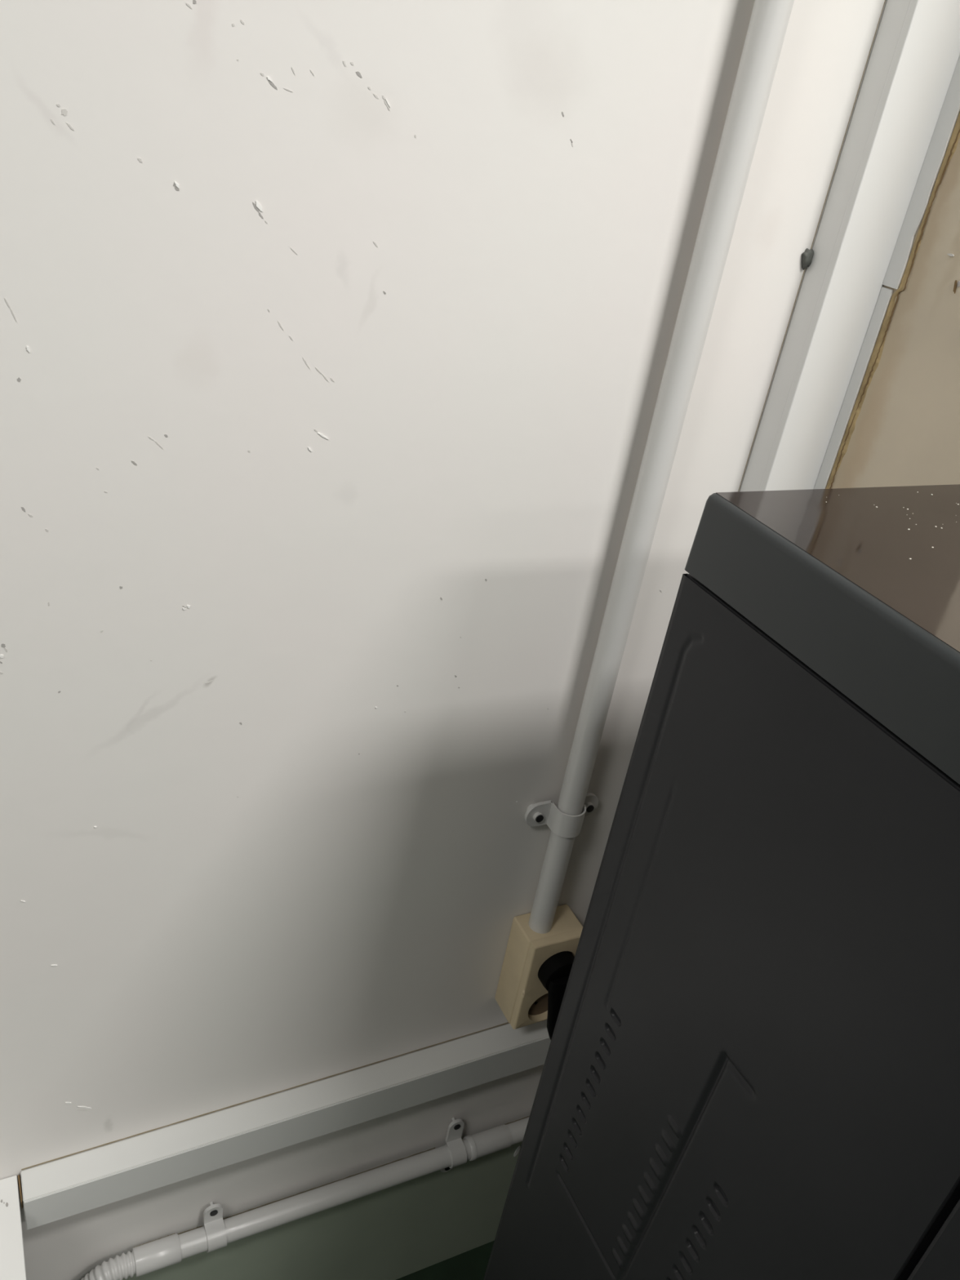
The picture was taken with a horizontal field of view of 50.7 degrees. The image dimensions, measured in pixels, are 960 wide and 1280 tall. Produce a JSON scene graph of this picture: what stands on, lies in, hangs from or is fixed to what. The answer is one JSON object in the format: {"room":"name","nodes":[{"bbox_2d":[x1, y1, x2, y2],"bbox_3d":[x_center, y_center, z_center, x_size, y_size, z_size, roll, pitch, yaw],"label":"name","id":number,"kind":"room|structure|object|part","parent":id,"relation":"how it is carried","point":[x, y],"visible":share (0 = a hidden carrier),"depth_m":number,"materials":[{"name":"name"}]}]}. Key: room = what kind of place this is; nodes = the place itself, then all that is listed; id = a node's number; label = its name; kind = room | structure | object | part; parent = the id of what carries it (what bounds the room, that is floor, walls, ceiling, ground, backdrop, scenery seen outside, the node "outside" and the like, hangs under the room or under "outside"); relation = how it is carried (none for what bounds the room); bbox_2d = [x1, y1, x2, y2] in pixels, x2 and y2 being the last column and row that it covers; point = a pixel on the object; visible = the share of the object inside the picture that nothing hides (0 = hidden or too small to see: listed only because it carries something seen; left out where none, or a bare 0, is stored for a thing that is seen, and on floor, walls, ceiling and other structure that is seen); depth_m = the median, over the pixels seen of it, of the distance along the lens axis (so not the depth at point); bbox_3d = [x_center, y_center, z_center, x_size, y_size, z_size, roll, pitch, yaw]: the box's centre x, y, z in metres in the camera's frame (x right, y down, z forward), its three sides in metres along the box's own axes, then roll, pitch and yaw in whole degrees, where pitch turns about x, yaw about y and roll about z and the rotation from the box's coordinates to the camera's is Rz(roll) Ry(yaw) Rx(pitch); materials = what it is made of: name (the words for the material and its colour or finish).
{"room":"utility room","nodes":[
{"label":"utility room","id":0,"kind":"room"},
{"bbox_2d":[0,0,887,1279],"bbox_3d":[0.824,0.903,-0.626,5.552,2.638,4.351,-6,33,-26],"label":"wall","id":1,"kind":"structure","parent":0,"point":[335,336],"depth_m":0.87,"materials":[{"name":"paint"}]},
{"bbox_2d":[203,1201,226,1253],"bbox_3d":[-0.337,0.751,1.282,0.023,0.089,0.039,-6,33,-26],"label":"clip","id":2,"kind":"object","parent":1,"relation":"attached to","point":[213,1221],"visible":0.97,"depth_m":1.27,"materials":[{"name":"plastic"}]},
{"bbox_2d":[20,1019,551,1230],"bbox_3d":[-0.143,0.568,1.270,0.787,0.059,0.038,-6,33,-26],"label":"cable trunking","id":3,"kind":"object","parent":1,"relation":"attached to","point":[64,1188],"visible":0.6,"depth_m":1.20,"materials":[{"name":"plastic"}]},
{"bbox_2d":[80,1116,528,1279],"bbox_3d":[-0.194,0.874,1.442,0.772,0.357,0.038,-6,33,-27],"label":"conduit","id":4,"kind":"object","parent":1,"relation":"attached to","point":[144,1259],"visible":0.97,"depth_m":1.32,"materials":[{"name":"plastic"}]},
{"bbox_2d":[440,1117,466,1172],"bbox_3d":[-0.037,0.724,1.434,0.022,0.114,0.039,-6,33,-26],"label":"clip","id":5,"kind":"object","parent":1,"relation":"attached to","point":[454,1141],"visible":0.8,"depth_m":1.42,"materials":[{"name":"plastic"}]},
{"bbox_2d":[513,1145,520,1156],"bbox_3d":[0.057,0.783,1.551,0.008,0.024,0.001,-6,33,-26],"label":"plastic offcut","id":6,"kind":"object","parent":1,"relation":"attached to","point":[517,1149],"visible":1,"depth_m":1.55,"materials":[{"name":"white plastic"}]},
{"bbox_2d":[494,904,582,1029],"bbox_3d":[0.076,0.413,1.279,0.078,0.147,0.055,-6,33,-26],"label":"wall socket","id":7,"kind":"object","parent":1,"relation":"attached to","point":[521,996],"visible":0.56,"depth_m":1.25,"materials":[{"name":"beige plastic"}]},
{"bbox_3d":[0.085,0.423,1.262,0.075,0.146,0.011,-6,33,-26],"label":"plate","id":8,"kind":"part","parent":7,"relation":"part of","materials":[{"name":"beige plastic"}]},
{"bbox_2d":[537,951,574,1039],"bbox_3d":[0.114,0.721,1.399,0.205,0.743,0.055,14,29,6],"label":"plug","id":9,"kind":"object","parent":7,"relation":"attached to","point":[553,974],"visible":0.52,"depth_m":1.22,"materials":[{"name":"black plastic"}]},
{"bbox_2d":[524,792,598,838],"bbox_3d":[0.099,0.201,1.159,0.096,0.032,0.042,-6,33,-26],"label":"clip","id":10,"kind":"object","parent":1,"relation":"attached to","point":[562,824],"visible":0.94,"depth_m":1.15,"materials":[{"name":"plastic"}]},
{"bbox_2d":[528,0,794,933],"bbox_3d":[0.217,-0.452,0.786,0.029,1.870,0.029,-6,33,-26],"label":"conduit","id":11,"kind":"object","parent":1,"relation":"attached to","point":[770,19],"visible":0.91,"depth_m":0.91,"materials":[{"name":"plastic"}]},
{"bbox_2d":[801,248,813,270],"bbox_3d":[0.300,-0.349,0.929,0.012,0.019,0.006,-6,33,-26],"label":"lump","id":12,"kind":"object","parent":1,"relation":"attached to","point":[806,256],"visible":1,"depth_m":0.93,"materials":[{"name":"grey"}]},
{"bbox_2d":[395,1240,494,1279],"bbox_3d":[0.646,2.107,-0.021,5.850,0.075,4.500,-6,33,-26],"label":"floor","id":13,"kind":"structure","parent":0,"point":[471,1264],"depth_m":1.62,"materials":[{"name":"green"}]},
{"bbox_2d":[0,1174,26,1279],"bbox_3d":[-0.774,0.901,1.011,0.627,0.552,0.224,-6,33,-26],"label":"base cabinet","id":14,"kind":"object","parent":13,"relation":"on","point":[12,1261],"visible":1,"depth_m":1.05,"materials":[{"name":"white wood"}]},
{"bbox_2d":[483,484,959,1279],"bbox_3d":[0.403,0.598,1.010,0.603,1.438,0.435,-6,33,-26],"label":"appliance","id":15,"kind":"object","parent":13,"relation":"on","point":[751,1071],"visible":1,"depth_m":0.67,"materials":[{"name":"metal"}]},
{"bbox_3d":[0.503,-0.002,0.685,0.603,0.058,0.406,-6,33,-26],"label":"lid","id":16,"kind":"part","parent":15,"relation":"part of","materials":[{"name":"grey metal"}]},
{"bbox_3d":[0.469,0.691,0.896,0.599,1.336,0.052,-6,33,-26],"label":"door","id":17,"kind":"part","parent":15,"relation":"part of","materials":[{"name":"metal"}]},
{"bbox_2d":[825,111,959,488],"bbox_3d":[0.556,-0.114,1.083,0.413,2.638,0.229,-6,33,-26],"label":"wall","id":18,"kind":"structure","parent":0,"point":[903,428],"depth_m":0.91,"materials":[{"name":"paint"}]},
{"bbox_2d":[739,0,959,491],"bbox_3d":[0.347,-0.383,0.912,0.067,2.072,0.035,-6,33,-26],"label":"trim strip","id":19,"kind":"object","parent":18,"relation":"attached to","point":[915,54],"visible":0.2,"depth_m":0.91,"materials":[{"name":"white plastic"}]},
{"bbox_2d":[813,286,893,488],"bbox_3d":[0.302,0.095,1.174,0.002,0.976,0.013,-6,33,-26],"label":"strip","id":20,"kind":"object","parent":18,"relation":"attached to","point":[885,295],"visible":0.45,"depth_m":0.98,"materials":[{"name":"white plastic"}]},
{"bbox_2d":[882,55,959,288],"bbox_3d":[0.463,-0.794,0.668,0.003,1.091,0.018,-6,33,-26],"label":"strip","id":21,"kind":"object","parent":18,"relation":"attached to","point":[950,109],"visible":1,"depth_m":0.89,"materials":[{"name":"white plastic"}]}
]}

